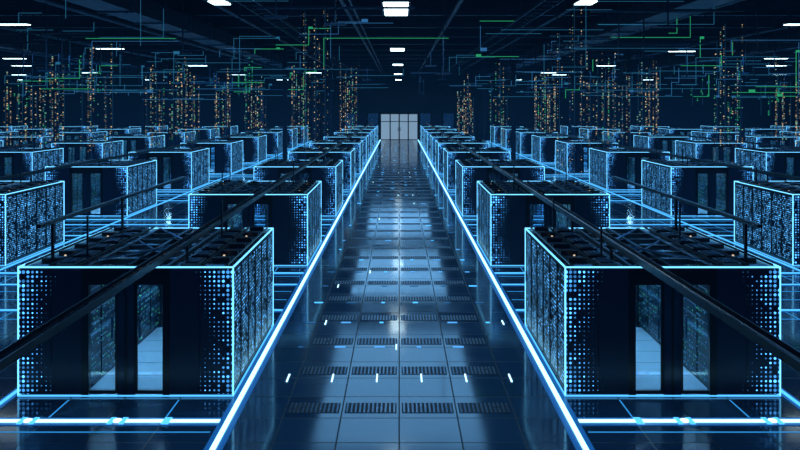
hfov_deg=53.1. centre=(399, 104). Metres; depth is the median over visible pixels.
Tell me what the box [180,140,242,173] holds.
enclosure
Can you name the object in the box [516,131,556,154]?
enclosure
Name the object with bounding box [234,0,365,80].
rack
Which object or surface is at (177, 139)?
enclosure
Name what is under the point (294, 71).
stream
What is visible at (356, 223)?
floor vent
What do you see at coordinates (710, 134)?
enclosure
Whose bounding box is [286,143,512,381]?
lights
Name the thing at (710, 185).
enclosure
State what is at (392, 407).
floor vent
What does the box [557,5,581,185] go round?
stream
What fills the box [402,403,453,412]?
floor vent
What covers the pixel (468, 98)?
stream
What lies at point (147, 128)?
enclosure
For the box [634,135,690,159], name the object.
enclosure
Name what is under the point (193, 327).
enclosure
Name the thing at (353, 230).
floor vent
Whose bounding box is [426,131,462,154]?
enclosure
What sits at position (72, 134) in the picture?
enclosure
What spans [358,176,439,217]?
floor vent
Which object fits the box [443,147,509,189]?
enclosure
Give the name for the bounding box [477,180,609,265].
enclosure
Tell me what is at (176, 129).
cable tray
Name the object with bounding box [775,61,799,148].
stream
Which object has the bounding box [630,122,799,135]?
cable tray
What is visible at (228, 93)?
steel column
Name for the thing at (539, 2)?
rack
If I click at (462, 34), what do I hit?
ceiling beams
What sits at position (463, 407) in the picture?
floor vent
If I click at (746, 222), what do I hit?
cable conduit
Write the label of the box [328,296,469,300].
floor vent
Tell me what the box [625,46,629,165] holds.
steel column
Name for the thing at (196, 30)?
ceiling beam
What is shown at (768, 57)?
ceiling lamp
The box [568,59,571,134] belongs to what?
steel column
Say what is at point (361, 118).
window
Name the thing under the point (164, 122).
cable tray
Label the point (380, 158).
floor vent
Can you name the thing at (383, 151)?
floor vent
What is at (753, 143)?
cable tray
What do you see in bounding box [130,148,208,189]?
enclosure
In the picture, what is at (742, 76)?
steel column
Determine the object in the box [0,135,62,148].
enclosure
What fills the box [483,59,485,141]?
steel column
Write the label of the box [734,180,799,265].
enclosure
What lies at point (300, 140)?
enclosure
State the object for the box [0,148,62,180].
enclosure
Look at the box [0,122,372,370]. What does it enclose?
railing
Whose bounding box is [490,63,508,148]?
stream
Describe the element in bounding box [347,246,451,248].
floor vent
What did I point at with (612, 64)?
ceiling lamp
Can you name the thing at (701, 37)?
hologram circuit traces
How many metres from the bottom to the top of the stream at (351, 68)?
5.808 m
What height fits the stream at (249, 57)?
2.748 m
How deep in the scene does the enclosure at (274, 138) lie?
72.33 m
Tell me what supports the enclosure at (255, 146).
on the floor
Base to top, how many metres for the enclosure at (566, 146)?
2.070 m
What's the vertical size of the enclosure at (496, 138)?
2.070 m
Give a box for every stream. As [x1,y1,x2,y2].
[3,70,32,149]
[35,56,63,149]
[80,44,115,163]
[145,65,172,148]
[175,57,199,140]
[215,68,230,135]
[238,57,252,96]
[244,74,265,135]
[292,71,308,139]
[303,11,327,153]
[340,68,356,132]
[457,74,473,135]
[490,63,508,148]
[534,69,554,135]
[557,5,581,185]
[580,52,602,148]
[603,53,629,149]
[637,61,658,140]
[691,67,707,104]
[714,24,742,161]
[727,71,739,144]
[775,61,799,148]
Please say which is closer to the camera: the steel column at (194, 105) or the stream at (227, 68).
the stream at (227, 68)
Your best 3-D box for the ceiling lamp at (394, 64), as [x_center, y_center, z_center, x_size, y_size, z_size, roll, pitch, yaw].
[-0.100,-4.000,60.000,0.870,2.000,2.020,0,0,0]
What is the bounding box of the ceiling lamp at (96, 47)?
[94,18,125,48]
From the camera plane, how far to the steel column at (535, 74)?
98.86 m
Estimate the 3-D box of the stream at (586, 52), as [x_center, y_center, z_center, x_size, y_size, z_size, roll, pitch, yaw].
[10.586,-0.418,44.067,1.289,5.747,0.581,0,0,22]
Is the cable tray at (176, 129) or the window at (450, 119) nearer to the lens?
the cable tray at (176, 129)
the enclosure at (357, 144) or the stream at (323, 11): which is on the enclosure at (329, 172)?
the stream at (323, 11)
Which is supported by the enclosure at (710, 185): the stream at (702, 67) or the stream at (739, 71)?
the stream at (702, 67)
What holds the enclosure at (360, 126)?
on the floor
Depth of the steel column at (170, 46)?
58.84 m
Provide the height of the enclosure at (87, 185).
2.070 m
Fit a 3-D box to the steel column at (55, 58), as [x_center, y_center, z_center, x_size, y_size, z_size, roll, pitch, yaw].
[-25.290,-0.250,59.000,0.560,9.500,0.560,0,0,0]
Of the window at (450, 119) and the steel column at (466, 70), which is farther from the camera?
the window at (450, 119)
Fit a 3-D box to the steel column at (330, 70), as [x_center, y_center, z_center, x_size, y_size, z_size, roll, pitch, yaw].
[-8.430,-0.250,99.000,0.560,9.500,0.560,0,0,0]
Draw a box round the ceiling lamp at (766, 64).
[765,64,787,65]
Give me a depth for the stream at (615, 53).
43.76 m
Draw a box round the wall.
[0,70,799,139]
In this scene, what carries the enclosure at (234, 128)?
on the floor
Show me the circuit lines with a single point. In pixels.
(667, 9)
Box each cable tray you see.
[0,122,167,135]
[0,122,237,150]
[0,122,304,181]
[493,122,799,181]
[561,122,799,150]
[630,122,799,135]
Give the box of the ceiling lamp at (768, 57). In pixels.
[763,51,789,58]
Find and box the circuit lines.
[0,0,799,95]
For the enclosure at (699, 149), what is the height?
2.070 m
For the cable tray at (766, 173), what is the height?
0.362 m
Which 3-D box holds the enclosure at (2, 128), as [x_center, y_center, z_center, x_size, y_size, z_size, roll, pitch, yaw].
[-46.365,3.465,94.280,3.334,2.070,3.924,0,0,0]
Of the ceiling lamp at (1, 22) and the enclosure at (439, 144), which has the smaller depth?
the ceiling lamp at (1, 22)
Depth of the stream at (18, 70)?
43.90 m
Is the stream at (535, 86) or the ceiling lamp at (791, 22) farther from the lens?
the stream at (535, 86)
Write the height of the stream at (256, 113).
4.902 m
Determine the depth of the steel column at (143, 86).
78.86 m
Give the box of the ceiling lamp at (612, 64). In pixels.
[595,46,616,65]
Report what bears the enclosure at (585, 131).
on the floor
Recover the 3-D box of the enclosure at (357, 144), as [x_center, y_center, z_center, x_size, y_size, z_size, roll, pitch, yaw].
[-4.215,3.465,54.280,3.334,2.070,3.924,0,0,0]
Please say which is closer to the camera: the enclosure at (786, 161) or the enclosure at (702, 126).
the enclosure at (786, 161)
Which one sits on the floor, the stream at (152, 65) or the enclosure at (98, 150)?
the enclosure at (98, 150)
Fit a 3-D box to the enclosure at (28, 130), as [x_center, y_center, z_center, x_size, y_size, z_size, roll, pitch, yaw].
[-37.935,3.465,84.280,3.334,2.070,3.924,0,0,0]
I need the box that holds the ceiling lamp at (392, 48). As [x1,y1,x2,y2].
[389,16,404,50]
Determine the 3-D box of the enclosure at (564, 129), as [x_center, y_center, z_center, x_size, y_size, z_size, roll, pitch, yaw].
[21.075,3.465,94.280,3.334,2.070,3.924,0,0,0]
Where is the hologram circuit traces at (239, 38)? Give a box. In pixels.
[18,0,799,98]
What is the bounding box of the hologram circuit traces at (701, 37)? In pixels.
[46,16,799,97]
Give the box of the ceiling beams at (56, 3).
[0,0,799,76]
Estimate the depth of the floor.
13.82 m
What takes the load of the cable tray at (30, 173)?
on the enclosure at (225, 150)
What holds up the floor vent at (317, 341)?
in the floor
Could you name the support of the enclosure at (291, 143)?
on the floor
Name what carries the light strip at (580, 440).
on the floor
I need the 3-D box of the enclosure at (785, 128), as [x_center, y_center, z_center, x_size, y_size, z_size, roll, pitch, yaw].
[46.365,3.465,94.280,3.334,2.070,3.924,0,0,0]
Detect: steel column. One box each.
[53,56,57,140]
[141,68,144,134]
[168,44,172,145]
[193,76,195,127]
[227,59,229,134]
[262,70,263,128]
[283,44,286,158]
[312,59,315,141]
[330,70,331,134]
[466,70,467,134]
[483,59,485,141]
[511,44,515,159]
[534,70,536,128]
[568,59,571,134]
[602,76,604,127]
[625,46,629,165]
[653,68,656,134]
[739,56,744,140]
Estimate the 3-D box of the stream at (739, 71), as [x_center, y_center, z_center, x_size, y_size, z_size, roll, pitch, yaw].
[12.616,0.050,30.143,0.418,2.900,0.286,0,0,41]
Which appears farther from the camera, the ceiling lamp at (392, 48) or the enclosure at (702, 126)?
the enclosure at (702, 126)
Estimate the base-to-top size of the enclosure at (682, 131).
2.070 m
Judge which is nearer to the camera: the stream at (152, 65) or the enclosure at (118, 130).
the stream at (152, 65)
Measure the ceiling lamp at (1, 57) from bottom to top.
2.000 m
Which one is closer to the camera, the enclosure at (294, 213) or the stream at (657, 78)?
the enclosure at (294, 213)
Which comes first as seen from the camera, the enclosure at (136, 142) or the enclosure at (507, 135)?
the enclosure at (136, 142)
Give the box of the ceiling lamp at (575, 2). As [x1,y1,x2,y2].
[572,0,599,4]
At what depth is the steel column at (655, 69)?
78.86 m
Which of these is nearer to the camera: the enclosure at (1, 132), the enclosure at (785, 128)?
the enclosure at (1, 132)
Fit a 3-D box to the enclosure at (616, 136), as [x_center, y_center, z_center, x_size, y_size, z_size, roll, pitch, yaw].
[21.075,3.465,74.280,3.334,2.070,3.924,0,0,0]
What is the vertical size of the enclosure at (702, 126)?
2.070 m
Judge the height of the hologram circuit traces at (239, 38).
4.259 m
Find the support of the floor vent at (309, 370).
in the floor
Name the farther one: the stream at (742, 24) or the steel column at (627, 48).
the steel column at (627, 48)
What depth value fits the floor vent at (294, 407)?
11.85 m
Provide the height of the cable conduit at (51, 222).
0.678 m
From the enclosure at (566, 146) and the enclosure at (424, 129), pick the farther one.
the enclosure at (424, 129)
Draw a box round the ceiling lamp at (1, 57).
[1,57,27,58]
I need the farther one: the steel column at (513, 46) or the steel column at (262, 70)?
the steel column at (262, 70)
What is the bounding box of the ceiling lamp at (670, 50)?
[667,40,696,51]
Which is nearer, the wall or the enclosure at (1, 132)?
the enclosure at (1, 132)
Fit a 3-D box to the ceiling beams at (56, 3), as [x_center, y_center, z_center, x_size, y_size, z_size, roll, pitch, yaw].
[-0.500,-3.946,49.000,53.237,0.709,108.000,0,0,0]
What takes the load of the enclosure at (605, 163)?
on the floor
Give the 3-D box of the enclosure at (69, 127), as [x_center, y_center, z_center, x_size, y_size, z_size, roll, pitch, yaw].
[-37.935,3.465,94.280,3.334,2.070,3.924,0,0,0]
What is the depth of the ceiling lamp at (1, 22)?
29.76 m
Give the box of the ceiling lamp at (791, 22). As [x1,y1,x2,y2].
[781,0,799,24]
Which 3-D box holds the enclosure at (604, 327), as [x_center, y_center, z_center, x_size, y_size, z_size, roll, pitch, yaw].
[4.215,3.465,14.280,3.334,2.070,3.924,0,0,0]
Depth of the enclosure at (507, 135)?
82.32 m
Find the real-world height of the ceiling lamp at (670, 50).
2.000 m
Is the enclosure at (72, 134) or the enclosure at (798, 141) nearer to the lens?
the enclosure at (798, 141)
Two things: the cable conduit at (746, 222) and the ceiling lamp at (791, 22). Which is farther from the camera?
the ceiling lamp at (791, 22)
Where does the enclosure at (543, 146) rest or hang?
on the floor
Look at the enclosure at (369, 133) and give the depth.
72.33 m
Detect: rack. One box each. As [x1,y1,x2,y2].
[0,31,237,80]
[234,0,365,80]
[433,0,563,80]
[560,38,799,80]
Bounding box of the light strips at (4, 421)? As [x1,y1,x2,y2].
[0,141,799,432]
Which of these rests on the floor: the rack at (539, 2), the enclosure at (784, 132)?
the enclosure at (784, 132)
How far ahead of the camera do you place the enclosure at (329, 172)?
32.32 m
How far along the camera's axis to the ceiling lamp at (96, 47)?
42.70 m
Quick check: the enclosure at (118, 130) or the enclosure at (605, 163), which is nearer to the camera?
the enclosure at (605, 163)
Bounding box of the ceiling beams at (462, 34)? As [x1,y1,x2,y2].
[0,0,799,69]
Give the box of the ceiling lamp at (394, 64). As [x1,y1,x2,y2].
[392,44,403,65]
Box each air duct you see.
[0,34,223,78]
[475,0,733,78]
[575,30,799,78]
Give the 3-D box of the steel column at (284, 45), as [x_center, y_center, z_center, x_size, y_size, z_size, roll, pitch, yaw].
[-8.430,-0.250,59.000,0.560,9.500,0.560,0,0,0]
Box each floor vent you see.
[287,403,340,412]
[301,366,396,374]
[312,338,485,344]
[321,315,477,320]
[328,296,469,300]
[334,281,464,284]
[339,267,459,270]
[343,256,454,258]
[344,403,396,412]
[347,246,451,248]
[350,237,447,239]
[353,230,444,231]
[356,223,442,224]
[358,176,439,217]
[378,158,420,164]
[382,145,415,152]
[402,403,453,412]
[458,403,510,412]
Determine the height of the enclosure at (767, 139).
2.070 m
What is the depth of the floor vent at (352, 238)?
26.95 m
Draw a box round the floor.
[0,140,799,449]
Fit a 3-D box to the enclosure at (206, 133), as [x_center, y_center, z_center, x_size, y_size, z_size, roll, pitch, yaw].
[-21.075,3.465,84.280,3.334,2.070,3.924,0,0,0]
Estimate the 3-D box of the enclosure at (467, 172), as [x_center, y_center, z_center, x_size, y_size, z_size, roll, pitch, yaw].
[4.215,3.465,34.280,3.334,2.070,3.924,0,0,0]
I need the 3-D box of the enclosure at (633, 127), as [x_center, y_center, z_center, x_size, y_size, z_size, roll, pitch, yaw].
[29.505,3.465,94.280,3.334,2.070,3.924,0,0,0]
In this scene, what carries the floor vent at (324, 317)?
in the floor
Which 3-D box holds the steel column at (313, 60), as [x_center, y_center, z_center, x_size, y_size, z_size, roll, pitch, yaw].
[-8.430,-0.250,79.000,0.560,9.500,0.560,0,0,0]
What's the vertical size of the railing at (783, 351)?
0.362 m
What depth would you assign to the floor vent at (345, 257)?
23.59 m
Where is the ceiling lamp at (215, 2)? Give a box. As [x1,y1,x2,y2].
[205,0,232,4]
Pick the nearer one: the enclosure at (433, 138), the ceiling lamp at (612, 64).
the ceiling lamp at (612, 64)
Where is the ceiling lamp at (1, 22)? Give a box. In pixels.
[0,21,32,24]
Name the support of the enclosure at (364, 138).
on the floor
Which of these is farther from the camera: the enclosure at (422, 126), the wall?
the wall
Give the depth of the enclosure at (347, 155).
42.32 m
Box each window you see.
[309,113,377,139]
[420,113,487,139]
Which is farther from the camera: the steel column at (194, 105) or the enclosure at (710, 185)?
the steel column at (194, 105)
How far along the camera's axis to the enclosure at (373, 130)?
82.36 m
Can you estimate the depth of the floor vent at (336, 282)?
20.15 m
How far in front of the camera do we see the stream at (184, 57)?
54.13 m
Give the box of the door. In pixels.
[380,112,417,139]
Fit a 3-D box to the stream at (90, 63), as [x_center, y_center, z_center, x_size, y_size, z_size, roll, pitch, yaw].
[-12.523,-0.049,33.374,1.432,4.977,0.568,0,0,0]
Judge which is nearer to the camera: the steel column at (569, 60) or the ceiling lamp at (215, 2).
the ceiling lamp at (215, 2)
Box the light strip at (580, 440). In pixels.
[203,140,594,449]
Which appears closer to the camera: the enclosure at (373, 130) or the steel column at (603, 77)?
the enclosure at (373, 130)
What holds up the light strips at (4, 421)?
on the floor
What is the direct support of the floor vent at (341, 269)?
in the floor
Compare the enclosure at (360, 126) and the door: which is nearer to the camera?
the enclosure at (360, 126)
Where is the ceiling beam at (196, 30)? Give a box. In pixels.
[64,0,323,78]
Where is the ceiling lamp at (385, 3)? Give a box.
[381,0,410,15]
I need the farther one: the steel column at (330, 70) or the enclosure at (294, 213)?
the steel column at (330, 70)
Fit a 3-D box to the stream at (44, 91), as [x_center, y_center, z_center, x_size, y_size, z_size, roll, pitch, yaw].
[-19.173,-0.140,43.907,1.707,5.204,0.440,0,0,10]
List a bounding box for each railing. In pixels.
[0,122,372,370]
[426,122,799,372]
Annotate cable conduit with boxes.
[36,176,185,262]
[612,176,761,261]
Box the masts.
[8,130,773,257]
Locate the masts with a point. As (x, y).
(87, 217)
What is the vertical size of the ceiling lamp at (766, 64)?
2.000 m
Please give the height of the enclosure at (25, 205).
2.070 m
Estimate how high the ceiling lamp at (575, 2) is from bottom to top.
2.000 m
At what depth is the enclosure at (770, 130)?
82.34 m
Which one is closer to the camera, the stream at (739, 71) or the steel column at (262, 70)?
the stream at (739, 71)
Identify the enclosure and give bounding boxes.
[0,125,27,130]
[0,131,17,136]
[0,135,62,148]
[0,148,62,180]
[0,180,63,265]
[14,128,62,134]
[17,226,273,396]
[45,159,156,215]
[51,140,122,162]
[59,125,97,131]
[59,131,106,139]
[96,128,140,135]
[107,135,164,159]
[129,125,167,134]
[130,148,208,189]
[148,131,195,147]
[178,128,218,147]
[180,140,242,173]
[188,180,320,265]
[202,125,237,134]
[215,135,266,162]
[241,131,282,154]
[254,159,342,215]
[261,128,296,148]
[276,125,307,143]
[288,147,354,189]
[309,140,362,173]
[324,135,367,162]
[334,131,371,154]
[342,128,375,148]
[348,125,377,143]
[420,125,449,143]
[423,128,455,148]
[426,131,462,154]
[430,135,473,162]
[435,140,488,173]
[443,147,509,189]
[455,159,544,215]
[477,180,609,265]
[490,125,522,143]
[501,128,537,148]
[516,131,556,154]
[525,226,780,396]
[532,135,582,162]
[555,140,617,173]
[561,125,595,135]
[579,128,619,147]
[589,147,669,189]
[603,131,650,147]
[631,125,668,134]
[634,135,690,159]
[642,159,752,215]
[658,128,701,135]
[675,140,746,162]
[691,131,738,139]
[701,125,738,131]
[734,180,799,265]
[735,135,798,147]
[735,148,799,180]
[736,128,783,134]
[771,125,799,130]
[780,131,799,139]
[795,140,799,146]

